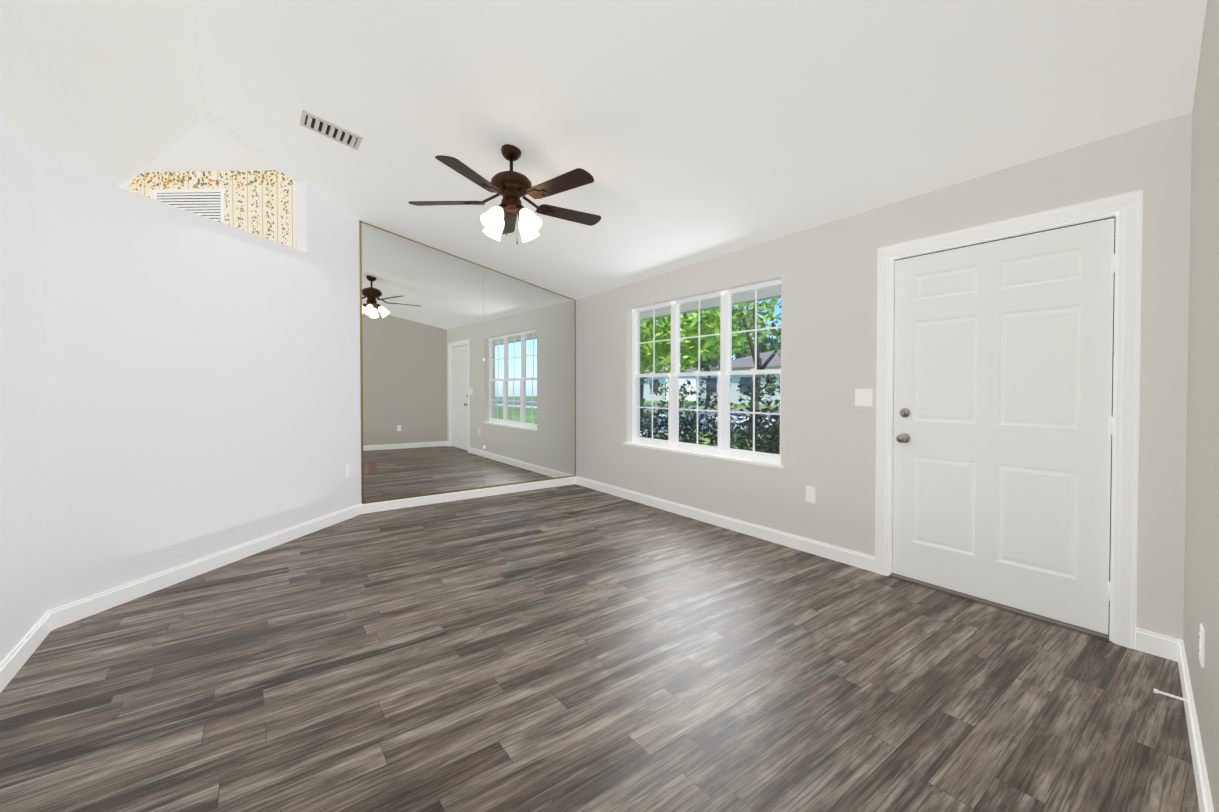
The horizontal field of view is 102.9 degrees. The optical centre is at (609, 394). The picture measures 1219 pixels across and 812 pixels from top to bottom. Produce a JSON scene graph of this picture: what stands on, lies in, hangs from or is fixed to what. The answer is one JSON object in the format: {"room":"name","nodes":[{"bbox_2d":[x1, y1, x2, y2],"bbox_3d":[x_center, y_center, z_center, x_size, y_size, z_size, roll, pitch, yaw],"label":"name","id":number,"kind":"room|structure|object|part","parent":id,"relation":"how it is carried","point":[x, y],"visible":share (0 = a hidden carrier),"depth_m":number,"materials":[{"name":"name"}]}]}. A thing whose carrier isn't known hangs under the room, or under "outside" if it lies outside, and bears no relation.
{"room":"empty living room","nodes":[
{"label":"empty living room","id":0,"kind":"room"},
{"bbox_2d":[0,112,129,662],"bbox_3d":[-2.291,-0.498,1.541,0.150,3.450,7.600,-1,1,-37],"label":"wall","id":1,"kind":"structure","parent":0,"point":[23,587],"depth_m":2.23,"materials":[{"name":"white paint"}]},
{"bbox_2d":[0,476,1213,811],"bbox_3d":[-0.487,1.158,2.817,4.242,0.100,5.560,-1,1,-37],"label":"baseboard","id":2,"kind":"structure","parent":1,"relation":"attached to","point":[50,620],"depth_m":3.32,"materials":[{"name":"white wood"}]},
{"bbox_2d":[40,157,361,610],"bbox_3d":[-2.723,-0.528,3.630,0.100,3.450,2.583,0,1,10],"label":"wall","id":3,"kind":"structure","parent":0,"point":[202,385],"depth_m":3.14,"materials":[{"name":"white paint"}]},
{"bbox_2d":[119,187,306,252],"bbox_3d":[-2.751,-1.199,3.472,0.108,0.006,1.359,0,1,10],"label":"wall cap","id":4,"kind":"object","parent":3,"relation":"on","point":[206,217],"visible":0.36,"depth_m":3.27,"materials":[{"name":"white paint"}]},
{"bbox_2d":[346,463,351,476],"bbox_3d":[-2.485,0.722,4.638,0.008,0.118,0.072,0,1,10],"label":"jack","id":5,"kind":"object","parent":3,"relation":"attached to","point":[349,469],"visible":1,"depth_m":4.63,"materials":[{"name":"white plastic"}]},
{"bbox_2d":[142,117,276,171],"bbox_3d":[-2.946,-2.115,4.052,2.120,0.250,2.950,-1,1,-37],"label":"ceiling","id":6,"kind":"structure","parent":0,"point":[203,144],"depth_m":4.04,"materials":[{"name":"grey paint"}]},
{"bbox_2d":[204,109,305,182],"bbox_3d":[-2.751,-1.735,3.464,0.100,1.032,1.359,0,1,10],"label":"bulkhead","id":7,"kind":"object","parent":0,"point":[209,116],"visible":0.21,"depth_m":3.66,"materials":[{"name":"grey paint"}]},
{"bbox_2d":[0,484,1199,811],"bbox_3d":[-0.608,1.265,3.065,4.900,0.120,7.400,-1,1,-37],"label":"floor","id":8,"kind":"structure","parent":0,"point":[570,648],"depth_m":2.01,"materials":[{"name":"grey laminate"}]},
{"bbox_2d":[889,573,1108,640],"bbox_3d":[2.207,1.198,2.837,0.130,0.020,1.020,-1,1,-37],"label":"threshold","id":9,"kind":"object","parent":8,"relation":"on","point":[1089,632],"visible":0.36,"depth_m":2.72,"materials":[{"name":"silver metal"}]},
{"bbox_2d":[0,0,1206,299],"bbox_3d":[-0.476,-1.723,2.777,4.460,1.156,5.771,-1,1,-37],"label":"ceiling","id":10,"kind":"structure","parent":0,"point":[686,132],"depth_m":2.53,"materials":[{"name":"white paint"}]},
{"bbox_2d":[300,110,362,150],"bbox_3d":[-1.901,-1.798,3.319,0.355,0.087,0.200,-1,1,-37],"label":"ceiling vent","id":11,"kind":"object","parent":10,"relation":"in","point":[316,124],"visible":0.98,"depth_m":3.31,"materials":[{"name":"silver metal"}]},
{"bbox_2d":[408,144,600,243],"bbox_3d":[-0.613,-1.321,3.262,1.287,0.636,1.324,-1,1,-37],"label":"ceiling fan","id":12,"kind":"object","parent":10,"relation":"hanging from","point":[511,187],"visible":0.98,"depth_m":3.17,"materials":[{"name":"brown wood"}]},
{"bbox_3d":[-0.655,-1.432,3.240,0.272,0.414,0.272,-1,1,-37],"label":"motor","id":13,"kind":"part","parent":12,"relation":"part of","materials":[{"name":"brown metal"}]},
{"bbox_2d":[576,111,1191,639],"bbox_3d":[1.134,0.336,4.346,0.200,3.700,7.200,-1,1,-37],"label":"wall","id":14,"kind":"structure","parent":0,"point":[826,273],"depth_m":3.40,"materials":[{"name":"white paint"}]},
{"bbox_2d":[623,442,783,468],"bbox_3d":[0.800,0.560,4.680,0.115,0.026,2.030,-1,1,-37],"label":"window sill","id":15,"kind":"structure","parent":14,"relation":"attached to","point":[728,458],"depth_m":4.46,"materials":[{"name":"white wood"}]},
{"bbox_2d":[632,279,780,462],"bbox_3d":[0.860,-0.199,4.713,0.062,1.500,1.970,-1,1,-37],"label":"window","id":16,"kind":"structure","parent":14,"relation":"in","point":[725,373],"depth_m":4.62,"materials":[{"name":"white plastic"}]},
{"bbox_2d":[806,486,814,502],"bbox_3d":[1.515,0.756,3.663,0.008,0.118,0.072,-1,1,-37],"label":"electrical outlet","id":17,"kind":"object","parent":14,"relation":"attached to","point":[810,494],"visible":1,"depth_m":3.66,"materials":[{"name":"white plastic"}]},
{"bbox_2d":[855,389,871,405],"bbox_3d":[1.744,0.021,3.337,0.016,0.118,0.116,-1,1,-37],"label":"light switch","id":18,"kind":"object","parent":14,"relation":"attached to","point":[863,397],"visible":1,"depth_m":3.34,"materials":[{"name":"white plastic"}]},
{"bbox_2d":[892,218,1114,633],"bbox_3d":[2.197,0.159,2.807,0.056,2.067,1.025,-1,1,-37],"label":"door","id":19,"kind":"structure","parent":14,"relation":"in","point":[1003,354],"depth_m":2.72,"materials":[{"name":"white wood"}]},
{"bbox_3d":[2.477,0.164,2.394,0.013,1.710,0.028,-1,1,-37],"label":"door hinges","id":20,"kind":"part","parent":19,"relation":"part of","materials":[{"name":"white metal"}]},
{"bbox_2d":[875,190,1142,648],"bbox_3d":[2.243,0.153,2.849,0.202,2.110,1.060,-1,1,-37],"label":"door frame","id":21,"kind":"structure","parent":14,"relation":"attached to","point":[891,376],"depth_m":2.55,"materials":[{"name":"white wood"}]},
{"bbox_3d":[2.200,0.163,2.817,0.036,2.091,1.022,-1,1,-37],"label":"door jamb weatherstrip","id":22,"kind":"part","parent":21,"relation":"part of","materials":[{"name":"white wood"}]},
{"bbox_2d":[1183,0,1218,811],"bbox_3d":[1.039,-0.485,0.639,4.900,3.450,0.150,-1,1,-43],"label":"wall","id":23,"kind":"structure","parent":0,"point":[1201,584],"depth_m":1.63,"materials":[{"name":"grey paint"}]},
{"bbox_2d":[1154,689,1185,700],"bbox_3d":[2.165,1.162,1.876,0.016,0.016,0.082,-1,1,-43],"label":"door stop","id":24,"kind":"object","parent":23,"relation":"attached to","point":[1167,694],"visible":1,"depth_m":1.88,"materials":[{"name":"white metal"}]},
{"bbox_2d":[1199,623,1204,667],"bbox_3d":[1.905,0.806,1.562,0.072,0.118,0.008,-1,1,-43],"label":"electrical outlet","id":25,"kind":"object","parent":23,"relation":"attached to","point":[1201,643],"visible":1,"depth_m":1.54,"materials":[{"name":"white plastic"}]},
{"bbox_3d":[-1.466,-0.557,5.621,3.000,3.450,0.150,-1,1,-37],"label":"wall","id":26,"kind":"structure","parent":0,"visible":0},
{"bbox_2d":[359,221,575,503],"bbox_3d":[-1.445,-0.326,5.539,2.519,2.802,0.012,-1,1,-37],"label":"mirror","id":27,"kind":"object","parent":26,"relation":"attached to","point":[468,378],"visible":0.98,"depth_m":5.36,"materials":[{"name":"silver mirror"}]},
{"bbox_2d":[369,462,376,474],"bbox_3d":[-2.371,0.739,4.862,0.072,0.118,0.008,-1,1,-37],"label":"outlet","id":28,"kind":"object","parent":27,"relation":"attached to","point":[372,467],"visible":1,"depth_m":4.86,"materials":[{"name":"brown plastic"}]},
{"label":"outside","id":29,"kind":"structure","parent":0,"visible":0},
{"bbox_2d":[640,285,780,453],"bbox_3d":[16.198,-5.300,61.785,180.000,12.531,200.000,-1,1,-37],"label":"garden","id":30,"kind":"object","parent":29,"point":[742,361],"depth_m":13.57,"materials":[{"name":"green plant"}]},
{"bbox_3d":[-3.553,-0.540,4.415,1.566,3.450,1.272,-1,1,-37],"label":"wall","id":31,"kind":"structure","parent":0,"visible":0},
{"bbox_2d":[130,185,295,247],"bbox_3d":[-3.490,-1.289,4.340,1.630,1.150,0.002,0,1,2],"label":"wall","id":32,"kind":"structure","parent":31,"relation":"attached to","point":[267,211],"depth_m":4.32,"materials":[{"name":"paper"}]},
{"bbox_2d":[153,189,224,223],"bbox_3d":[-3.760,-1.474,4.340,0.650,0.720,0.008,0,1,2],"label":"air vent","id":33,"kind":"object","parent":32,"relation":"in","point":[209,203],"visible":0.27,"depth_m":4.33,"materials":[{"name":"white metal"}]},
{"bbox_2d":[130,170,295,186],"bbox_3d":[-3.490,-1.929,4.331,1.630,0.130,0.002,0,1,2],"label":"wallpaper border","id":34,"kind":"object","parent":31,"relation":"attached to","point":[212,178],"depth_m":4.33,"materials":[{"name":"paper"}]}
]}

